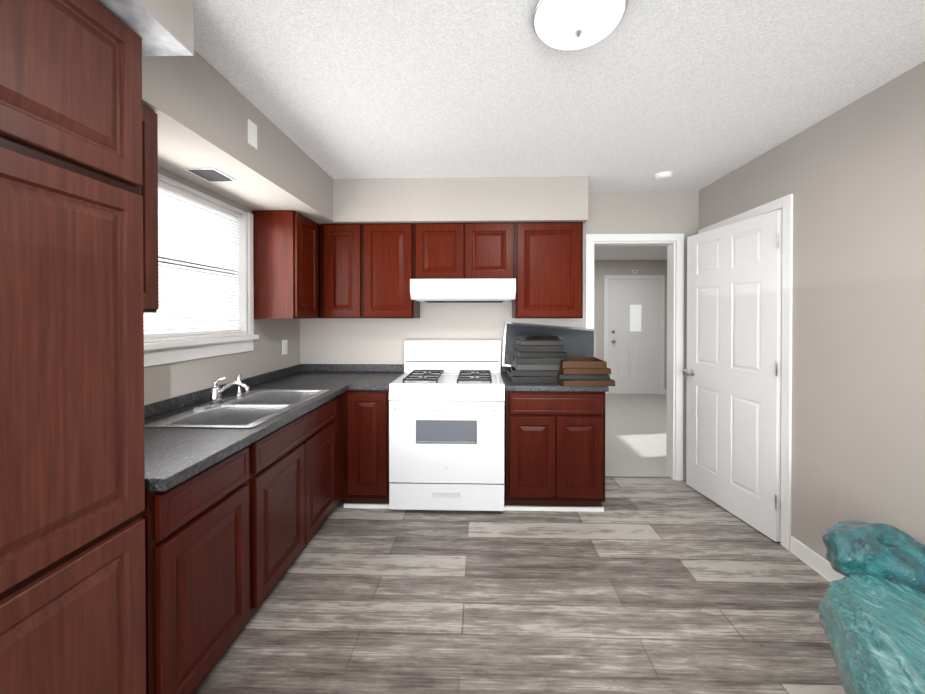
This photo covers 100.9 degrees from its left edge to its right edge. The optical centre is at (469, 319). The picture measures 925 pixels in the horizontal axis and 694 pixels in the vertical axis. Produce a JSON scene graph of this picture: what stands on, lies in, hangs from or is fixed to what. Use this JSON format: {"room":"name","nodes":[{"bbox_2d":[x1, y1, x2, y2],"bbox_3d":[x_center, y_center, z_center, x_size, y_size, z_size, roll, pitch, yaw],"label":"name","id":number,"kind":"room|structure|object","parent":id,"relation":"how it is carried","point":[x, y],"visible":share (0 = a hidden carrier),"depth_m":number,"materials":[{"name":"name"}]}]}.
{"room":"kitchen","nodes":[
{"label":"kitchen","id":0,"kind":"room"},
{"bbox_2d":[97,0,193,55],"bbox_3d":[-1.249,-0.942,-0.179,0.675,0.238,2.790,0,0,2],"label":"soffit","id":1,"kind":"structure","parent":0,"point":[163,27],"depth_m":1.12,"materials":[{"name":"beige paint"}]},
{"bbox_2d":[144,167,299,404],"bbox_3d":[-1.615,0.160,0.895,0.120,2.460,5.140,0,0,2],"label":"wall","id":2,"kind":"structure","parent":0,"point":[171,380],"depth_m":2.38,"materials":[{"name":"beige paint"}]},
{"bbox_2d":[141,104,158,312],"bbox_3d":[-1.327,-0.382,1.255,0.434,0.718,0.245,0,0,2],"label":"upper cabinet","id":3,"kind":"object","parent":2,"relation":"attached to","point":[149,190],"visible":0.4,"depth_m":1.32,"materials":[{"name":"brown wood"}]},
{"bbox_2d":[144,173,258,366],"bbox_3d":[-1.558,-0.249,2.016,0.170,0.940,1.250,0,0,2],"label":"window","id":4,"kind":"structure","parent":2,"relation":"in","point":[163,350],"depth_m":2.27,"materials":[{"name":"white plastic"}]},
{"bbox_2d":[144,180,240,337],"bbox_3d":[-1.561,-0.304,2.031,0.054,0.786,1.060,0,0,2],"label":"window blinds","id":5,"kind":"object","parent":4,"relation":"attached to","point":[169,324],"visible":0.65,"depth_m":2.17,"materials":[{"name":"white plastic"}]},
{"bbox_2d":[282,340,286,354],"bbox_3d":[-1.488,0.225,3.079,0.007,0.115,0.072,0,0,2],"label":"outlet","id":6,"kind":"object","parent":2,"relation":"attached to","point":[284,346],"visible":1,"depth_m":3.07,"materials":[{"name":"white plastic"}]},
{"bbox_2d":[252,210,320,318],"bbox_3d":[-1.339,-0.381,2.984,0.309,0.748,0.699,0,0,2],"label":"upper cabinet","id":7,"kind":"object","parent":2,"relation":"attached to","point":[286,263],"visible":0.85,"depth_m":2.64,"materials":[{"name":"brown wood"}]},
{"bbox_2d":[142,50,335,224],"bbox_3d":[-1.297,-0.915,2.228,0.440,0.329,2.200,0,0,2],"label":"soffit","id":8,"kind":"structure","parent":0,"point":[201,107],"depth_m":1.81,"materials":[{"name":"beige paint"}]},
{"bbox_2d":[184,168,236,181],"bbox_3d":[-1.334,-0.746,1.976,0.150,0.005,0.180,0,0,2],"label":"air vent","id":9,"kind":"structure","parent":8,"relation":"attached to","point":[211,174],"depth_m":1.96,"materials":[{"name":"black"}]},
{"bbox_2d":[248,119,256,148],"bbox_3d":[-1.083,-0.923,1.905,0.006,0.120,0.075,0,0,2],"label":"outlet","id":10,"kind":"object","parent":8,"relation":"attached to","point":[252,134],"visible":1,"depth_m":1.90,"materials":[{"name":"white plastic"}]},
{"bbox_2d":[333,177,587,223],"bbox_3d":[-0.071,-0.922,3.111,1.960,0.329,0.364,0,0,2],"label":"soffit","id":11,"kind":"structure","parent":0,"point":[477,200],"depth_m":2.93,"materials":[{"name":"beige paint"}]},
{"bbox_2d":[300,191,698,479],"bbox_3d":[0.291,0.141,3.351,3.550,2.460,0.120,0,0,2],"label":"wall","id":12,"kind":"structure","parent":0,"point":[351,340],"depth_m":3.29,"materials":[{"name":"beige paint"}]},
{"bbox_2d":[320,224,362,317],"bbox_3d":[-1.007,-0.382,3.159,0.336,0.748,0.329,0,0,2],"label":"upper cabinet","id":13,"kind":"object","parent":12,"relation":"attached to","point":[341,261],"visible":0.92,"depth_m":3.00,"materials":[{"name":"brown wood"}]},
{"bbox_2d":[363,223,419,317],"bbox_3d":[-0.635,-0.382,3.148,0.404,0.748,0.329,0,0,2],"label":"upper cabinet","id":14,"kind":"object","parent":12,"relation":"attached to","point":[388,261],"visible":1,"depth_m":2.99,"materials":[{"name":"brown wood"}]},
{"bbox_2d":[414,222,514,278],"bbox_3d":[-0.036,-0.531,3.130,0.790,0.450,0.329,0,0,2],"label":"upper cabinet","id":15,"kind":"object","parent":12,"relation":"attached to","point":[464,250],"visible":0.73,"depth_m":2.97,"materials":[{"name":"brown wood"}]},
{"bbox_2d":[410,279,515,302],"bbox_3d":[-0.042,-0.218,3.044,0.776,0.161,0.506,0,0,2],"label":"range hood","id":16,"kind":"object","parent":15,"relation":"attached to","point":[462,290],"visible":1,"depth_m":2.80,"materials":[{"name":"white metal"}]},
{"bbox_2d":[512,222,582,317],"bbox_3d":[0.622,-0.382,3.112,0.523,0.748,0.329,0,0,2],"label":"upper cabinet","id":17,"kind":"object","parent":12,"relation":"attached to","point":[549,268],"visible":0.98,"depth_m":2.95,"materials":[{"name":"brown wood"}]},
{"bbox_2d":[585,233,683,480],"bbox_3d":[1.405,0.323,3.312,0.824,2.097,0.136,0,0,2],"label":"door frame","id":18,"kind":"structure","parent":12,"relation":"attached to","point":[674,243],"depth_m":3.25,"materials":[{"name":"white wood"}]},
{"bbox_2d":[194,476,844,693],"bbox_3d":[0.158,1.440,0.824,3.670,0.100,5.080,0,0,2],"label":"floor","id":19,"kind":"structure","parent":0,"point":[654,585],"depth_m":1.82,"materials":[{"name":"wood"}]},
{"bbox_2d":[0,0,145,693],"bbox_3d":[-1.255,0.282,0.825,0.602,2.216,0.618,0,0,2],"label":"pantry cabinet","id":20,"kind":"object","parent":19,"relation":"on","point":[72,546],"visible":1,"depth_m":0.91,"materials":[{"name":"brown wood"}]},
{"bbox_2d":[143,446,248,693],"bbox_3d":[-1.233,0.948,1.384,0.614,0.875,0.483,0,0,2],"label":"base cabinet","id":21,"kind":"object","parent":19,"relation":"on","point":[197,569],"visible":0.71,"depth_m":1.30,"materials":[{"name":"brown wood"}]},
{"bbox_2d":[232,397,336,642],"bbox_3d":[-1.212,0.943,2.116,0.614,0.875,0.978,0,0,2],"label":"base cabinet","id":22,"kind":"object","parent":19,"relation":"on","point":[292,481],"visible":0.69,"depth_m":1.92,"materials":[{"name":"brown wood"}]},
{"bbox_2d":[144,364,363,490],"bbox_3d":[-1.186,0.451,2.236,0.660,0.103,2.197,0,0,2],"label":"countertop","id":23,"kind":"structure","parent":22,"relation":"on","point":[174,457],"depth_m":1.61,"materials":[{"name":"laminate"}]},
{"bbox_2d":[194,375,249,409],"bbox_3d":[-1.290,0.384,2.109,0.214,0.148,0.347,0,0,2],"label":"faucet","id":24,"kind":"object","parent":23,"relation":"on","point":[216,398],"visible":1,"depth_m":2.05,"materials":[{"name":"silver metal"}]},
{"bbox_2d":[144,389,328,428],"bbox_3d":[-1.164,0.548,2.058,0.495,0.179,0.836,0,0,2],"label":"double-bowl sink","id":25,"kind":"object","parent":23,"relation":"in","point":[251,409],"visible":0.35,"depth_m":2.04,"materials":[{"name":"silver metal"}]},
{"bbox_2d":[333,394,341,509],"bbox_3d":[-1.198,0.936,2.973,0.594,0.875,0.732,0,0,2],"label":"base cabinet","id":26,"kind":"object","parent":19,"relation":"on","point":[338,418],"visible":0.04,"depth_m":2.67,"materials":[{"name":"brown wood"}]},
{"bbox_2d":[284,364,355,371],"bbox_3d":[-1.134,0.445,3.000,0.420,0.103,0.667,0,0,2],"label":"countertop","id":27,"kind":"structure","parent":26,"relation":"on","point":[303,367],"depth_m":3.32,"materials":[{"name":"laminate"}]},
{"bbox_2d":[342,390,389,508],"bbox_3d":[-0.732,0.936,3.009,0.357,0.875,0.634,0,0,2],"label":"base cabinet","id":28,"kind":"object","parent":19,"relation":"on","point":[365,449],"visible":0.65,"depth_m":2.69,"materials":[{"name":"brown wood"}]},
{"bbox_2d":[352,364,403,389],"bbox_3d":[-0.699,0.445,2.988,0.270,0.103,0.667,0,0,2],"label":"countertop","id":29,"kind":"structure","parent":28,"relation":"on","point":[373,376],"depth_m":3.10,"materials":[{"name":"laminate"}]},
{"bbox_2d":[389,339,504,510],"bbox_3d":[-0.153,0.774,2.949,0.815,1.200,0.690,0,0,2],"label":"range","id":30,"kind":"object","parent":19,"relation":"on","point":[446,422],"visible":1,"depth_m":2.68,"materials":[{"name":"white metal"}]},
{"bbox_2d":[504,390,604,511],"bbox_3d":[0.612,0.936,2.970,0.714,0.875,0.634,0,0,2],"label":"base cabinet","id":31,"kind":"object","parent":19,"relation":"on","point":[554,450],"visible":0.77,"depth_m":2.66,"materials":[{"name":"brown wood"}]},
{"bbox_2d":[501,365,608,391],"bbox_3d":[0.615,0.445,2.961,0.710,0.103,0.644,0,0,2],"label":"countertop","id":32,"kind":"structure","parent":31,"relation":"on","point":[509,384],"depth_m":2.65,"materials":[{"name":"laminate"}]},
{"bbox_2d":[507,335,569,382],"bbox_3d":[0.528,0.290,2.910,0.457,0.336,0.352,0,0,2],"label":"books","id":33,"kind":"object","parent":32,"relation":"on","point":[535,360],"visible":0.9,"depth_m":2.78,"materials":[{"name":"black paper"}]},
{"bbox_2d":[502,322,595,366],"bbox_3d":[0.670,0.238,3.204,0.801,0.431,0.147,0,0,2],"label":"screen","id":34,"kind":"object","parent":32,"relation":"on","point":[579,342],"visible":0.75,"depth_m":3.23,"materials":[{"name":"grey glass"}]},
{"bbox_2d":[554,357,614,386],"bbox_3d":[0.816,0.377,2.818,0.387,0.164,0.424,0,0,2],"label":"books","id":35,"kind":"object","parent":32,"relation":"on","point":[585,371],"visible":0.77,"depth_m":2.65,"materials":[{"name":"brown paper"}]},
{"bbox_2d":[818,520,924,693],"bbox_3d":[1.420,1.124,1.180,0.400,0.518,1.315,0,1,33],"label":"rock","id":36,"kind":"object","parent":19,"relation":"on","point":[871,606],"visible":1,"depth_m":1.37,"materials":[{"name":"teal stone"}]},
{"bbox_2d":[194,0,924,191],"bbox_3d":[0.159,-1.120,0.834,3.670,0.100,5.140,0,0,2],"label":"ceiling","id":37,"kind":"structure","parent":0,"point":[694,95],"depth_m":1.71,"materials":[{"name":"paint"}]},
{"bbox_2d":[532,0,627,49],"bbox_3d":[0.378,-1.026,1.324,0.318,0.094,0.318,0,0,2],"label":"flush-mount ceiling light","id":38,"kind":"object","parent":37,"relation":"attached to","point":[568,24],"visible":1,"depth_m":1.29,"materials":[{"name":"white glass"}]},
{"bbox_2d":[654,171,672,180],"bbox_3d":[1.453,-1.067,2.858,0.124,0.036,0.124,0,0,2],"label":"smoke detector","id":39,"kind":"object","parent":37,"relation":"attached to","point":[663,176],"visible":1,"depth_m":2.82,"materials":[{"name":"white plastic"}]},
{"bbox_2d":[594,260,666,388],"bbox_3d":[2.119,0.143,6.900,5.440,2.400,0.120,0,0,2],"label":"wall","id":40,"kind":"structure","parent":0,"point":[602,268],"depth_m":6.81,"materials":[{"name":"grey paint"}]},
{"bbox_2d":[608,279,659,393],"bbox_3d":[2.936,0.311,6.776,0.910,2.043,0.082,0,0,2],"label":"entry door","id":41,"kind":"structure","parent":40,"relation":"in","point":[634,335],"depth_m":6.80,"materials":[{"name":"white paint"}]},
{"bbox_2d":[604,275,664,394],"bbox_3d":[2.937,0.277,6.809,1.060,2.126,0.018,0,0,2],"label":"door frame","id":42,"kind":"structure","parent":40,"relation":"attached to","point":[662,291],"depth_m":6.79,"materials":[{"name":"white wood"}]},
{"bbox_2d":[594,246,666,259],"bbox_3d":[2.069,-1.093,5.151,5.440,0.100,3.600,0,0,2],"label":"ceiling","id":43,"kind":"structure","parent":0,"point":[630,252],"depth_m":6.05,"materials":[{"name":"paint"}]},
{"bbox_2d":[605,394,669,476],"bbox_3d":[2.068,1.405,5.141,5.440,0.104,3.660,0,0,2],"label":"floor","id":44,"kind":"structure","parent":0,"point":[635,433],"depth_m":4.48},
{"bbox_2d":[699,61,924,560],"bbox_3d":[1.931,0.161,0.733,0.120,2.460,5.020,0,0,2],"label":"wall","id":45,"kind":"structure","parent":0,"point":[850,177],"depth_m":1.88,"materials":[{"name":"beige paint"}]},
{"bbox_2d":[683,210,782,541],"bbox_3d":[1.821,0.346,2.738,0.212,2.035,0.822,0,0,2],"label":"door","id":46,"kind":"structure","parent":45,"relation":"attached to","point":[732,372],"depth_m":2.63,"materials":[{"name":"white paint"}]},
{"bbox_2d":[698,194,792,550],"bbox_3d":[1.981,0.314,2.746,0.136,2.122,0.969,0,0,2],"label":"door frame","id":47,"kind":"structure","parent":45,"relation":"attached to","point":[785,203],"depth_m":2.29,"materials":[{"name":"white wood"}]},
{"bbox_2d":[790,536,844,581],"bbox_3d":[1.851,1.347,0.309,0.016,0.095,3.910,0,0,2],"label":"baseboard","id":48,"kind":"structure","parent":45,"relation":"attached to","point":[815,561],"depth_m":2.10,"materials":[{"name":"white wood"}]}
]}

